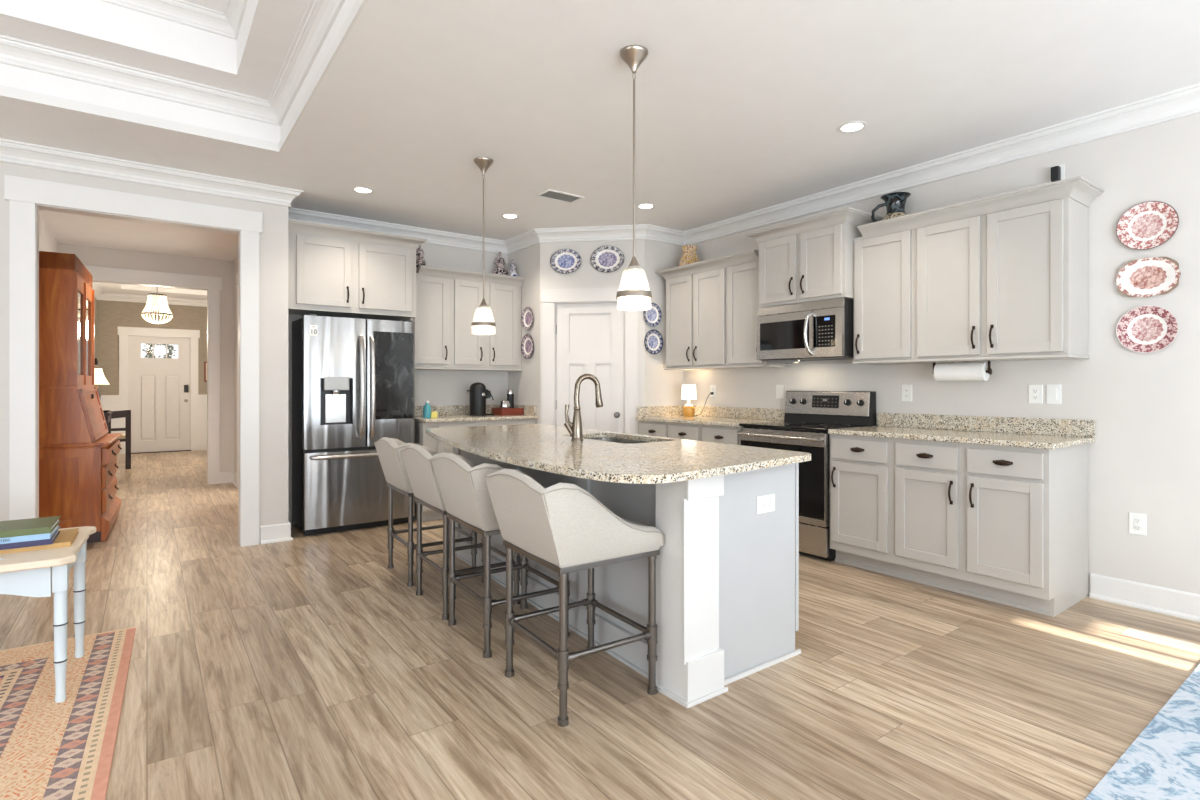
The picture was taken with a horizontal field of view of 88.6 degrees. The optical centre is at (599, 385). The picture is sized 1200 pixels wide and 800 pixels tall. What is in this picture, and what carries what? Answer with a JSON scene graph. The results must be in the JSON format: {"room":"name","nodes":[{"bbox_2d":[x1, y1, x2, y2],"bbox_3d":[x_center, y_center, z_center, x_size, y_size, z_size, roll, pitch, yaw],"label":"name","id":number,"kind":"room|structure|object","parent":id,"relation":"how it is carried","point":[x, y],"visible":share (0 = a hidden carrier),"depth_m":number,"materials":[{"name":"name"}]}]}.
{"room":"kitchen","nodes":[
{"label":"kitchen","id":0,"kind":"room"},
{"bbox_2d":[39,214,56,251],"bbox_3d":[-4.986,-0.190,5.353,0.100,2.800,3.605,0,0,-36],"label":"wall","id":1,"kind":"structure","parent":0,"point":[47,242],"depth_m":5.95,"materials":[{"name":"paint"}]},
{"bbox_2d":[0,162,287,543],"bbox_3d":[-4.858,-0.160,3.135,5.895,2.740,0.120,0,0,-36],"label":"wall","id":2,"kind":"structure","parent":0,"point":[273,242],"depth_m":4.74,"materials":[{"name":"paint"}]},
{"bbox_2d":[4,175,262,546],"bbox_3d":[-3.200,-0.058,4.338,1.432,2.535,0.148,0,0,-36],"label":"trim","id":3,"kind":"structure","parent":2,"relation":"attached to","point":[25,196],"depth_m":4.07,"materials":[{"name":"paint"}]},
{"bbox_2d":[260,522,292,543],"bbox_3d":[-2.597,1.143,4.894,0.223,0.135,0.328,0,0,-36],"label":"baseboard","id":4,"kind":"structure","parent":2,"relation":"attached to","point":[274,533],"depth_m":4.77,"materials":[{"name":"paint"}]},
{"bbox_2d":[0,83,1199,254],"bbox_3d":[-0.588,-1.469,3.570,12.681,0.122,5.945,0,0,6],"label":"trim","id":5,"kind":"structure","parent":2,"relation":"attached to","point":[1183,102],"depth_m":4.38,"materials":[{"name":"paint"}]},
{"bbox_2d":[57,243,233,472],"bbox_3d":[-5.297,-0.190,7.288,1.895,2.800,0.120,0,0,-36],"label":"door frame","id":6,"kind":"structure","parent":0,"point":[88,255],"depth_m":7.65,"materials":[{"name":"paint"}]},
{"bbox_2d":[84,265,221,484],"bbox_3d":[-5.329,-0.068,7.248,1.483,2.555,0.148,0,0,-36],"label":"trim","id":7,"kind":"structure","parent":6,"relation":"attached to","point":[212,285],"depth_m":7.55,"materials":[{"name":"paint"}]},
{"bbox_2d":[96,300,206,394],"bbox_3d":[-7.827,-0.205,11.461,2.610,2.830,0.140,0,0,-36],"label":"wall","id":8,"kind":"structure","parent":0,"point":[110,315],"depth_m":10.92,"materials":[{"name":"paint"}]},
{"bbox_2d":[117,326,199,454],"bbox_3d":[-8.053,0.080,11.253,1.218,2.260,0.128,0,0,-36],"label":"trim","id":9,"kind":"structure","parent":8,"relation":"attached to","point":[123,332],"depth_m":11.22,"materials":[{"name":"paint"}]},
{"bbox_2d":[128,336,190,453],"bbox_3d":[-8.049,0.157,11.242,0.956,2.106,0.110,0,0,-36],"label":"door","id":10,"kind":"structure","parent":8,"relation":"in","point":[158,388],"depth_m":11.24,"materials":[{"name":"paint"}]},
{"bbox_2d":[98,282,206,299],"bbox_3d":[-6.383,-1.745,9.501,2.610,0.250,4.730,0,0,-36],"label":"ceiling","id":11,"kind":"structure","parent":0,"point":[105,287],"depth_m":10.66,"materials":[{"name":"paint"}]},
{"bbox_2d":[141,287,172,324],"bbox_3d":[-6.720,-1.355,9.333,0.394,0.870,0.394,0,0,-36],"label":"chandelier","id":12,"kind":"object","parent":11,"relation":"hanging from","point":[164,308],"visible":0.98,"depth_m":9.26,"materials":[{"name":"glass"}]},
{"bbox_2d":[0,0,351,133],"bbox_3d":[-2.323,-1.925,0.208,5.105,0.550,6.090,0,0,-36],"label":"ceiling","id":13,"kind":"structure","parent":0,"point":[251,64],"depth_m":3.35,"materials":[{"name":"paint"}]},
{"bbox_2d":[0,0,344,125],"bbox_3d":[-2.323,-1.762,0.208,4.905,0.116,5.890,0,0,-36],"label":"trim","id":14,"kind":"structure","parent":13,"relation":"attached to","point":[319,16],"depth_m":3.47,"materials":[{"name":"paint"}]},
{"bbox_2d":[100,0,246,39],"bbox_3d":[-2.305,-2.071,0.199,4.324,0.098,5.254,0,0,-36],"label":"trim","id":15,"kind":"structure","parent":13,"relation":"attached to","point":[228,23],"depth_m":3.42,"materials":[{"name":"paint"}]},
{"bbox_2d":[234,257,237,473],"bbox_3d":[-3.708,-0.190,6.627,0.120,2.800,3.070,0,0,-36],"label":"wall","id":16,"kind":"structure","parent":0,"point":[236,260],"depth_m":7.64,"materials":[{"name":"paint"}]},
{"bbox_2d":[93,282,206,306],"bbox_3d":[-6.383,-1.559,9.501,2.410,0.122,4.730,0,0,-36],"label":"trim","id":17,"kind":"structure","parent":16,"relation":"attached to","point":[98,294],"depth_m":10.99,"materials":[{"name":"paint"}]},
{"bbox_2d":[236,273,237,487],"bbox_3d":[-3.906,-0.060,6.873,0.148,2.540,1.360,0,0,-36],"label":"trim","id":18,"kind":"structure","parent":16,"relation":"attached to","point":[237,273],"depth_m":7.30,"materials":[{"name":"paint"}]},
{"bbox_2d":[288,243,507,524],"bbox_3d":[-1.862,-0.160,6.018,2.340,2.740,0.100,0,0,-36],"label":"wall","id":19,"kind":"structure","parent":0,"point":[438,387],"depth_m":6.20,"materials":[{"name":"paint"}]},
{"bbox_2d":[288,219,426,320],"bbox_3d":[-2.162,-0.971,5.405,1.130,0.702,0.520,0,0,-36],"label":"upper cabinet","id":20,"kind":"object","parent":19,"relation":"attached to","point":[328,276],"depth_m":5.22,"materials":[{"name":"paint"}]},
{"bbox_2d":[407,273,450,367],"bbox_3d":[-1.659,-0.613,5.881,0.395,0.875,0.350,0,0,-36],"label":"upper cabinet","id":21,"kind":"object","parent":19,"relation":"attached to","point":[432,320],"visible":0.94,"depth_m":5.78,"materials":[{"name":"paint"}]},
{"bbox_2d":[416,244,426,272],"bbox_3d":[-1.725,-1.211,5.883,0.133,0.318,0.133,0,0,-36],"label":"ginger jar","id":22,"kind":"object","parent":21,"relation":"on","point":[420,260],"visible":0.62,"depth_m":5.84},
{"bbox_2d":[415,404,499,415],"bbox_3d":[-1.446,0.245,6.246,1.155,0.098,0.021,0,0,-36],"label":"backsplash","id":23,"kind":"structure","parent":19,"relation":"attached to","point":[448,409],"depth_m":6.20,"materials":[{"name":"stone"}]},
{"bbox_2d":[451,279,520,368],"bbox_3d":[-1.192,-0.613,6.225,0.765,0.875,0.350,0,0,-36],"label":"upper cabinet","id":24,"kind":"object","parent":19,"relation":"attached to","point":[499,347],"visible":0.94,"depth_m":6.12,"materials":[{"name":"paint"}]},
{"bbox_2d":[415,367,521,370],"bbox_3d":[-1.363,-0.166,6.125,1.160,0.017,0.315,0,0,-36],"label":"rail","id":25,"kind":"object","parent":24,"relation":"attached to","point":[416,368],"visible":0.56,"depth_m":6.01,"materials":[{"name":"paint"}]},
{"bbox_2d":[418,265,524,285],"bbox_3d":[-1.227,-1.071,6.006,1.088,0.082,0.074,0,0,-36],"label":"trim","id":26,"kind":"structure","parent":24,"relation":"attached to","point":[423,270],"depth_m":5.97,"materials":[{"name":"paint"}]},
{"bbox_2d":[508,243,539,423],"bbox_3d":[-0.740,-0.160,6.367,0.120,2.740,0.670,0,0,-36],"label":"wall","id":27,"kind":"structure","parent":0,"point":[525,383],"depth_m":6.23,"materials":[{"name":"paint"}]},
{"bbox_2d":[514,405,535,415],"bbox_3d":[-0.813,0.245,6.342,0.021,0.098,0.576,0,0,-36],"label":"backsplash","id":28,"kind":"structure","parent":27,"relation":"attached to","point":[527,409],"depth_m":6.20,"materials":[{"name":"stone"}]},
{"bbox_2d":[521,307,532,329],"bbox_3d":[-0.729,-0.683,6.232,0.021,0.236,0.236,0,0,-36],"label":"decorative plate","id":29,"kind":"object","parent":27,"relation":"attached to","point":[527,315],"visible":1,"depth_m":6.25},
{"bbox_2d":[521,334,533,358],"bbox_3d":[-0.729,-0.402,6.232,0.021,0.250,0.250,0,0,-36],"label":"decorative plate","id":30,"kind":"object","parent":27,"relation":"attached to","point":[527,345],"visible":1,"depth_m":6.24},
{"bbox_2d":[540,239,644,423],"bbox_3d":[-0.072,-0.160,6.033,1.032,2.740,0.100,0,0,9],"label":"wall","id":31,"kind":"structure","parent":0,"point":[586,275],"depth_m":5.98,"materials":[{"name":"paint"}]},
{"bbox_2d":[550,249,580,273],"bbox_3d":[-0.332,-1.218,6.011,0.310,0.244,0.021,0,0,9],"label":"decorative plate","id":32,"kind":"object","parent":31,"relation":"attached to","point":[564,261],"visible":1,"depth_m":6.01,"materials":[{"name":"ceramic"}]},
{"bbox_2d":[556,303,623,432],"bbox_3d":[-0.105,0.195,5.996,0.688,2.006,0.084,0,0,9],"label":"door","id":33,"kind":"structure","parent":31,"relation":"in","point":[589,336],"depth_m":6.01,"materials":[{"name":"paint"}]},
{"bbox_2d":[541,287,638,433],"bbox_3d":[-0.095,0.130,6.025,0.961,2.160,0.124,0,0,9],"label":"door frame","id":34,"kind":"structure","parent":31,"relation":"attached to","point":[550,298],"depth_m":5.97,"materials":[{"name":"paint"}]},
{"bbox_2d":[591,246,623,272],"bbox_3d":[0.073,-1.226,5.949,0.330,0.260,0.021,0,0,9],"label":"decorative plate","id":35,"kind":"object","parent":31,"relation":"attached to","point":[606,259],"visible":1,"depth_m":5.95,"materials":[{"name":"ceramic"}]},
{"bbox_2d":[0,450,1199,799],"bbox_3d":[-3.433,1.260,4.240,9.700,0.100,17.500,0,0,-36],"label":"floor","id":36,"kind":"structure","parent":0,"point":[303,667],"depth_m":2.44,"materials":[{"name":"brown wood"}]},
{"bbox_2d":[0,627,135,799],"bbox_3d":[-2.246,1.206,1.551,1.600,0.008,2.600,0,0,-34],"label":"patterned rug","id":37,"kind":"object","parent":36,"relation":"on","point":[50,750],"visible":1,"depth_m":2.23,"materials":[{"name":"fabric"}]},
{"bbox_2d":[0,526,95,702],"bbox_3d":[-2.579,0.921,2.277,1.053,0.562,0.640,0,0,-33],"label":"side table","id":38,"kind":"object","parent":37,"relation":"on","point":[45,572],"visible":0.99,"depth_m":2.33,"materials":[{"name":"beige paint"}]},
{"bbox_2d":[0,528,78,553],"bbox_3d":[-2.318,0.631,2.486,0.300,0.018,0.290,0,0,-35],"label":"book","id":39,"kind":"object","parent":38,"relation":"on","point":[66,537],"visible":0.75,"depth_m":2.44,"materials":[{"name":"paper"}]},
{"bbox_2d":[0,526,60,549],"bbox_3d":[-2.358,0.610,2.428,0.320,0.022,0.260,0,0,-36],"label":"book","id":40,"kind":"object","parent":39,"relation":"on","point":[45,541],"visible":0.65,"depth_m":2.38,"materials":[{"name":"paper"}]},
{"bbox_2d":[0,525,59,543],"bbox_3d":[-2.362,0.588,2.420,0.330,0.022,0.251,0,0,-35],"label":"book","id":41,"kind":"object","parent":40,"relation":"on","point":[46,535],"visible":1,"depth_m":2.38,"materials":[{"name":"paper"}]},
{"bbox_2d":[0,516,60,537],"bbox_3d":[-2.362,0.565,2.424,0.330,0.024,0.250,0,0,-35],"label":"book","id":42,"kind":"object","parent":41,"relation":"on","point":[33,526],"visible":1,"depth_m":2.42,"materials":[{"name":"paper"}]},
{"bbox_2d":[39,251,121,542],"bbox_3d":[-4.373,0.100,5.152,0.546,2.220,1.170,0,0,-34],"label":"secretary desk","id":43,"kind":"object","parent":36,"relation":"on","point":[78,463],"visible":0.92,"depth_m":4.70,"materials":[{"name":"brown wood"}]},
{"bbox_2d":[104,411,112,433],"bbox_3d":[-6.543,0.775,7.973,0.330,0.870,0.900,0,0,-36],"label":"console table","id":44,"kind":"object","parent":36,"relation":"on","point":[107,415],"visible":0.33,"depth_m":8.05,"materials":[{"name":"brown wood"}]},
{"bbox_2d":[94,358,108,401],"bbox_3d":[-6.569,-0.013,8.016,0.280,0.705,0.280,0,0,-36],"label":"table lamp","id":45,"kind":"object","parent":44,"relation":"on","point":[99,378],"visible":0.6,"depth_m":8.00,"materials":[{"name":"white fabric"}]},
{"bbox_2d":[111,410,130,468],"bbox_3d":[-7.146,0.780,9.010,0.444,0.860,0.455,0,0,-36],"label":"dining chair","id":46,"kind":"object","parent":36,"relation":"on","point":[126,437],"visible":0.55,"depth_m":8.94,"materials":[{"name":"brown wood"}]},
{"bbox_2d":[292,314,414,535],"bbox_3d":[-2.125,0.315,5.344,0.905,1.790,0.615,0,0,-36],"label":"refrigerator","id":47,"kind":"object","parent":36,"relation":"on","point":[353,379],"visible":0.97,"depth_m":5.11,"materials":[{"name":"silver metal"}]},
{"bbox_2d":[374,437,476,586],"bbox_3d":[-1.134,0.765,4.002,0.554,0.889,0.511,0,0,-34],"label":"bar stool","id":48,"kind":"object","parent":36,"relation":"on","point":[388,449],"visible":0.52,"depth_m":3.84,"materials":[{"name":"fabric"}]},
{"bbox_2d":[413,421,483,520],"bbox_3d":[-1.483,0.768,5.824,0.590,0.884,0.650,0,0,-36],"label":"base cabinet","id":49,"kind":"object","parent":36,"relation":"on","point":[421,438],"visible":0.08,"depth_m":5.52,"materials":[{"name":"paint"}]},
{"bbox_2d":[415,404,537,422],"bbox_3d":[-1.267,0.260,6.002,1.155,0.128,0.627,0,0,-36],"label":"countertop","id":50,"kind":"structure","parent":49,"relation":"on","point":[448,413],"depth_m":6.08,"materials":[{"name":"stone"}]},
{"bbox_2d":[467,382,493,415],"bbox_3d":[-1.193,0.129,6.148,0.291,0.330,0.184,0,0,-36],"label":"coffee maker","id":51,"kind":"object","parent":50,"relation":"on","point":[479,393],"visible":1,"depth_m":6.06,"materials":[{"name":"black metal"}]},
{"bbox_2d":[492,408,523,414],"bbox_3d":[-0.945,0.259,6.278,0.245,0.068,0.230,0,0,-36],"label":"wooden tray","id":52,"kind":"object","parent":50,"relation":"on","point":[496,411],"visible":0.8,"depth_m":6.19,"materials":[{"name":"brown wood"}]},
{"bbox_2d":[400,445,519,619],"bbox_3d":[-0.788,0.765,3.473,0.554,0.889,0.511,0,0,-34],"label":"bar stool","id":53,"kind":"object","parent":36,"relation":"on","point":[417,459],"visible":0.54,"depth_m":3.34,"materials":[{"name":"fabric"}]},
{"bbox_2d":[431,454,569,657],"bbox_3d":[-0.490,0.765,3.029,0.554,0.889,0.511,0,0,-34],"label":"bar stool","id":54,"kind":"object","parent":36,"relation":"on","point":[463,488],"visible":0.7,"depth_m":2.85,"materials":[{"name":"fabric"}]},
{"bbox_2d":[484,419,535,425],"bbox_3d":[-1.020,0.768,6.165,0.560,0.884,0.650,0,0,-36],"label":"base cabinet","id":55,"kind":"object","parent":36,"relation":"on","point":[516,421],"visible":0.06,"depth_m":5.93,"materials":[{"name":"paint"}]},
{"bbox_2d":[484,468,663,726],"bbox_3d":[-0.118,0.765,2.478,0.554,0.889,0.511,0,0,-34],"label":"bar stool","id":56,"kind":"object","parent":36,"relation":"on","point":[563,528],"visible":1,"depth_m":2.29,"materials":[{"name":"fabric"}]},
{"bbox_2d":[453,447,800,707],"bbox_3d":[-0.050,0.773,3.612,0.810,0.874,2.607,0,0,-33],"label":"kitchen island","id":57,"kind":"object","parent":36,"relation":"on","point":[727,572],"visible":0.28,"depth_m":2.60,"materials":[{"name":"paint"}]},
{"bbox_2d":[425,424,810,483],"bbox_3d":[-0.205,0.319,3.480,1.297,0.030,2.713,0,0,-36],"label":"island countertop","id":58,"kind":"structure","parent":57,"relation":"on","point":[542,447],"depth_m":2.76,"materials":[{"name":"stone"}]},
{"bbox_2d":[564,374,602,440],"bbox_3d":[-0.089,0.118,3.422,0.225,0.372,0.074,0,0,-14],"label":"kitchen faucet","id":59,"kind":"object","parent":58,"relation":"on","point":[574,429],"visible":1,"depth_m":3.40,"materials":[{"name":"metal"}]},
{"bbox_2d":[757,494,774,513],"bbox_3d":[0.718,0.510,2.659,0.118,0.075,0.009,0,0,-36],"label":"electrical outlet","id":60,"kind":"object","parent":57,"relation":"attached to","point":[766,503],"visible":1,"depth_m":2.65,"materials":[{"name":"white plastic"}]},
{"bbox_2d":[638,420,700,440],"bbox_3d":[0.827,0.768,5.679,0.660,0.884,0.825,0,0,-36],"label":"base cabinet","id":61,"kind":"object","parent":36,"relation":"on","point":[651,428],"visible":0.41,"depth_m":5.46,"materials":[{"name":"paint"}]},
{"bbox_2d":[635,405,784,426],"bbox_3d":[0.968,0.260,5.508,0.642,0.128,1.272,0,0,-36],"label":"countertop","id":62,"kind":"structure","parent":61,"relation":"on","point":[710,415],"depth_m":5.58,"materials":[{"name":"stone"}]},
{"bbox_2d":[681,385,710,416],"bbox_3d":[0.928,0.141,5.896,0.278,0.305,0.124,0,0,-2],"label":"table lamp","id":63,"kind":"object","parent":62,"relation":"on","point":[688,391],"visible":1,"depth_m":5.84,"materials":[{"name":"white fabric"}]},
{"bbox_2d":[701,425,742,444],"bbox_3d":[1.203,0.768,5.168,0.660,0.884,0.435,0,0,-36],"label":"base cabinet","id":64,"kind":"object","parent":36,"relation":"on","point":[709,433],"visible":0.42,"depth_m":4.98,"materials":[{"name":"paint"}]},
{"bbox_2d":[737,391,875,560],"bbox_3d":[1.544,0.625,4.663,0.702,1.170,0.758,0,0,-36],"label":"stove","id":65,"kind":"object","parent":36,"relation":"on","point":[809,415],"visible":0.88,"depth_m":4.44,"materials":[{"name":"silver metal"}]},
{"bbox_2d":[743,426,835,560],"bbox_3d":[1.587,0.760,4.695,0.595,0.900,0.758,0,0,-36],"label":"oven","id":66,"kind":"object","parent":65,"relation":"in","point":[831,553],"depth_m":4.22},
{"bbox_2d":[739,421,867,430],"bbox_3d":[1.547,0.301,4.665,0.595,0.019,0.758,0,0,-36],"label":"cooktop","id":67,"kind":"object","parent":65,"relation":"in","point":[778,425],"depth_m":4.61,"materials":[{"name":"glass"}]},
{"bbox_2d":[830,434,898,576],"bbox_3d":[1.924,0.768,4.190,0.660,0.884,0.445,0,0,-36],"label":"base cabinet","id":68,"kind":"object","parent":36,"relation":"on","point":[861,467],"visible":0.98,"depth_m":4.00,"materials":[{"name":"paint"}]},
{"bbox_2d":[893,438,1087,616],"bbox_3d":[2.300,0.768,3.679,0.660,0.884,0.825,0,0,-36],"label":"base cabinet","id":69,"kind":"object","parent":36,"relation":"on","point":[1006,525],"visible":0.99,"depth_m":3.43,"materials":[{"name":"paint"}]},
{"bbox_2d":[828,412,1095,448],"bbox_3d":[2.191,0.260,3.848,0.642,0.128,1.298,0,0,-36],"label":"countertop","id":70,"kind":"structure","parent":69,"relation":"on","point":[1042,433],"depth_m":3.78,"materials":[{"name":"stone"}]},
{"bbox_2d":[1085,664,1199,799],"bbox_3d":[2.729,1.206,1.395,2.350,0.008,2.200,0,0,-36],"label":"rug","id":71,"kind":"object","parent":36,"relation":"on","point":[1163,762],"visible":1,"depth_m":1.98,"materials":[{"name":"fabric"}]},
{"bbox_2d":[0,0,1199,260],"bbox_3d":[-1.954,-1.610,2.206,9.470,0.160,12.270,0,0,-36],"label":"ceiling","id":72,"kind":"structure","parent":0,"point":[740,105],"depth_m":3.37,"materials":[{"name":"paint"}]},
{"bbox_2d":[0,0,367,152],"bbox_3d":[-2.323,-1.558,0.208,4.905,0.055,5.890,0,0,-36],"label":"trim","id":73,"kind":"structure","parent":72,"relation":"attached to","point":[5,91],"depth_m":3.46,"materials":[{"name":"paint"}]},
{"bbox_2d":[471,157,495,327],"bbox_3d":[-0.790,-0.943,4.175,0.167,1.175,0.167,0,0,-36],"label":"pendant light","id":74,"kind":"object","parent":72,"relation":"hanging from","point":[483,163],"visible":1,"depth_m":4.16,"materials":[{"name":"silver"}]},
{"bbox_2d":[536,189,584,203],"bbox_3d":[-0.321,-1.526,4.955,0.340,0.008,0.200,0,0,-36],"label":"ceiling vent","id":75,"kind":"object","parent":72,"relation":"in","point":[555,195],"visible":1,"depth_m":4.95,"materials":[{"name":"metal"}]},
{"bbox_2d":[616,45,651,300],"bbox_3d":[0.156,-0.943,2.823,0.167,1.175,0.167,0,0,-36],"label":"pendant light","id":76,"kind":"object","parent":72,"relation":"hanging from","point":[633,56],"visible":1,"depth_m":2.81,"materials":[{"name":"silver metal"}]},
{"bbox_2d":[837,121,866,132],"bbox_3d":[1.489,-1.528,3.633,0.168,0.004,0.168,0,0,-36],"label":"recessed light","id":77,"kind":"object","parent":72,"relation":"in","point":[853,126],"visible":1,"depth_m":3.63,"materials":[{"name":"white"}]},
{"bbox_2d":[645,240,683,405],"bbox_3d":[0.605,-0.160,6.109,0.520,2.740,0.120,0,0,-36],"label":"wall","id":78,"kind":"structure","parent":0,"point":[663,387],"depth_m":6.03,"materials":[{"name":"paint"}]},
{"bbox_2d":[643,303,661,325],"bbox_3d":[0.503,-0.690,5.945,0.230,0.230,0.021,0,0,-36],"label":"decorative plate","id":79,"kind":"object","parent":78,"relation":"attached to","point":[652,313],"visible":1,"depth_m":5.95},
{"bbox_2d":[644,330,662,353],"bbox_3d":[0.517,-0.426,5.955,0.240,0.240,0.021,0,0,-36],"label":"decorative plate","id":80,"kind":"object","parent":78,"relation":"attached to","point":[653,341],"visible":1,"depth_m":5.96,"materials":[{"name":"ceramic"}]},
{"bbox_2d":[638,405,683,416],"bbox_3d":[0.609,0.245,6.021,0.612,0.098,0.021,0,0,-36],"label":"backsplash","id":81,"kind":"structure","parent":78,"relation":"attached to","point":[644,411],"depth_m":5.99,"materials":[{"name":"stone"}]},
{"bbox_2d":[684,113,1199,595],"bbox_3d":[3.146,-0.160,3.199,0.120,2.740,7.820,0,0,-36],"label":"wall","id":82,"kind":"structure","parent":0,"point":[1144,455],"depth_m":3.45,"materials":[{"name":"paint"}]},
{"bbox_2d":[666,267,726,367],"bbox_3d":[0.975,-0.613,5.723,0.370,0.875,0.780,0,0,-36],"label":"upper cabinet","id":83,"kind":"object","parent":82,"relation":"attached to","point":[696,304],"visible":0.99,"depth_m":5.59,"materials":[{"name":"paint"}]},
{"bbox_2d":[679,245,699,265],"bbox_3d":[0.863,-1.197,5.927,0.214,0.290,0.214,0,0,-36],"label":"flower vase","id":84,"kind":"object","parent":83,"relation":"on","point":[689,255],"visible":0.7,"depth_m":5.86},
{"bbox_2d":[655,249,758,279],"bbox_3d":[1.051,-1.071,5.608,0.392,0.082,1.204,0,0,-36],"label":"trim","id":85,"kind":"structure","parent":83,"relation":"on","point":[749,256],"depth_m":5.43,"materials":[{"name":"paint"}]},
{"bbox_2d":[664,365,789,369],"bbox_3d":[1.113,-0.166,5.570,0.335,0.017,1.210,0,0,-36],"label":"rail","id":86,"kind":"object","parent":83,"relation":"attached to","point":[738,366],"visible":1,"depth_m":5.38,"materials":[{"name":"paint"}]},
{"bbox_2d":[684,405,784,420],"bbox_3d":[1.224,0.245,5.684,0.021,0.098,1.251,0,0,-36],"label":"backsplash","id":87,"kind":"structure","parent":82,"relation":"attached to","point":[709,411],"depth_m":5.58,"materials":[{"name":"stone"}]},
{"bbox_2d":[727,261,790,365],"bbox_3d":[1.332,-0.613,5.238,0.370,0.875,0.425,0,0,-36],"label":"upper cabinet","id":88,"kind":"object","parent":82,"relation":"attached to","point":[742,279],"visible":0.35,"depth_m":5.17,"materials":[{"name":"paint"}]},
{"bbox_2d":[745,207,883,307],"bbox_3d":[1.635,-0.926,4.726,0.497,0.602,0.908,0,0,-36],"label":"upper cabinet","id":89,"kind":"object","parent":82,"relation":"attached to","point":[818,264],"depth_m":4.53,"materials":[{"name":"paint"}]},
{"bbox_2d":[757,298,853,363],"bbox_3d":[1.620,-0.399,4.717,0.516,0.443,0.752,0,0,-36],"label":"microwave oven","id":90,"kind":"object","parent":89,"relation":"attached to","point":[823,329],"visible":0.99,"depth_m":4.54,"materials":[{"name":"silver metal"}]},
{"bbox_2d":[854,229,914,360],"bbox_3d":[2.038,-0.613,4.280,0.370,0.875,0.435,0,0,-36],"label":"upper cabinet","id":91,"kind":"object","parent":82,"relation":"attached to","point":[884,265],"visible":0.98,"depth_m":4.18,"materials":[{"name":"paint"}]},
{"bbox_2d":[871,192,910,221],"bbox_3d":[2.075,-1.195,4.334,0.212,0.285,0.231,0,0,-25],"label":"pitcher","id":92,"kind":"object","parent":91,"relation":"on","point":[895,202],"visible":0.65,"depth_m":4.27,"materials":[{"name":"ceramic"}]},
{"bbox_2d":[877,412,1095,437],"bbox_3d":[2.441,0.245,4.032,0.021,0.098,1.298,0,0,-36],"label":"backsplash","id":93,"kind":"structure","parent":82,"relation":"attached to","point":[1040,426],"depth_m":3.92,"materials":[{"name":"stone"}]},
{"bbox_2d":[915,197,1087,358],"bbox_3d":[2.414,-0.613,3.768,0.370,0.875,0.835,0,0,-36],"label":"upper cabinet","id":94,"kind":"object","parent":82,"relation":"attached to","point":[1011,282],"visible":1,"depth_m":3.59,"materials":[{"name":"paint"}]},
{"bbox_2d":[933,361,991,380],"bbox_3d":[2.315,-0.094,3.939,0.116,0.124,0.346,0,0,-36],"label":"paper towel holder","id":95,"kind":"object","parent":94,"relation":"attached to","point":[977,371],"visible":1,"depth_m":3.89,"materials":[{"name":"paper"}]},
{"bbox_2d":[852,354,1088,364],"bbox_3d":[2.304,-0.166,3.953,0.335,0.017,1.277,0,0,-36],"label":"rail","id":96,"kind":"object","parent":94,"relation":"attached to","point":[1055,356],"visible":1,"depth_m":3.79,"materials":[{"name":"paint"}]},
{"bbox_2d":[858,176,1103,238],"bbox_3d":[2.324,-1.071,3.880,0.392,0.082,1.269,0,0,-36],"label":"trim","id":97,"kind":"structure","parent":94,"relation":"on","point":[1079,189],"depth_m":3.63,"materials":[{"name":"paint"}]},
{"bbox_2d":[1050,164,1064,182],"bbox_3d":[2.707,-1.255,3.652,0.050,0.120,0.074,0,0,-36],"label":"speaker","id":98,"kind":"object","parent":97,"relation":"on","point":[1057,173],"visible":0.7,"depth_m":3.64,"materials":[{"name":"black plastic"}]},
{"bbox_2d":[1029,385,1042,403],"bbox_3d":[2.658,0.050,3.752,0.009,0.118,0.075,0,0,-36],"label":"electrical outlet","id":99,"kind":"object","parent":82,"relation":"attached to","point":[1035,391],"visible":1,"depth_m":3.75,"materials":[{"name":"white plastic"}]},
{"bbox_2d":[1046,384,1060,403],"bbox_3d":[2.713,0.050,3.678,0.008,0.118,0.075,0,0,-36],"label":"light switch","id":100,"kind":"object","parent":82,"relation":"attached to","point":[1053,391],"visible":1,"depth_m":3.67,"materials":[{"name":"white plastic"}]},
{"bbox_2d":[1129,512,1146,535],"bbox_3d":[2.942,0.755,3.366,0.009,0.118,0.075,0,0,-36],"label":"electrical outlet","id":101,"kind":"object","parent":82,"relation":"attached to","point":[1137,521],"visible":1,"depth_m":3.36,"materials":[{"name":"white plastic"}]},
{"bbox_2d":[1090,573,1199,621],"bbox_3d":[4.109,1.143,1.767,0.028,0.135,4.372,0,0,-36],"label":"baseboard","id":102,"kind":"structure","parent":82,"relation":"attached to","point":[1176,603],"depth_m":3.33,"materials":[{"name":"paint"}]},
{"bbox_2d":[1116,305,1177,352],"bbox_3d":[2.961,-0.307,3.330,0.021,0.256,0.256,0,0,-36],"label":"decorative plate","id":103,"kind":"object","parent":82,"relation":"attached to","point":[1148,328],"visible":1,"depth_m":3.33,"materials":[{"name":"ceramic"}]},
{"bbox_2d":[1116,201,1178,249],"bbox_3d":[2.961,-0.867,3.330,0.021,0.260,0.260,0,0,-36],"label":"decorative plate","id":104,"kind":"object","parent":82,"relation":"attached to","point":[1146,225],"visible":1,"depth_m":3.33,"materials":[{"name":"ceramic"}]},
{"bbox_2d":[1116,257,1180,296],"bbox_3d":[2.962,-0.587,3.327,0.021,0.216,0.269,0,0,-36],"label":"decorative plate","id":105,"kind":"object","parent":82,"relation":"attached to","point":[1148,276],"visible":1,"depth_m":3.32,"materials":[{"name":"ceramic"}]},
{"bbox_3d":[-5.623,-0.205,9.998,0.795,2.830,4.830,0,0,-36],"label":"wall","id":106,"kind":"structure","parent":0,"visible":0},
{"bbox_2d":[101,394,206,454],"bbox_3d":[-6.383,0.685,9.501,2.410,1.050,4.730,0,0,-36],"label":"trim","id":107,"kind":"structure","parent":106,"relation":"attached to","point":[108,402],"depth_m":11.57,"materials":[{"name":"paint"}]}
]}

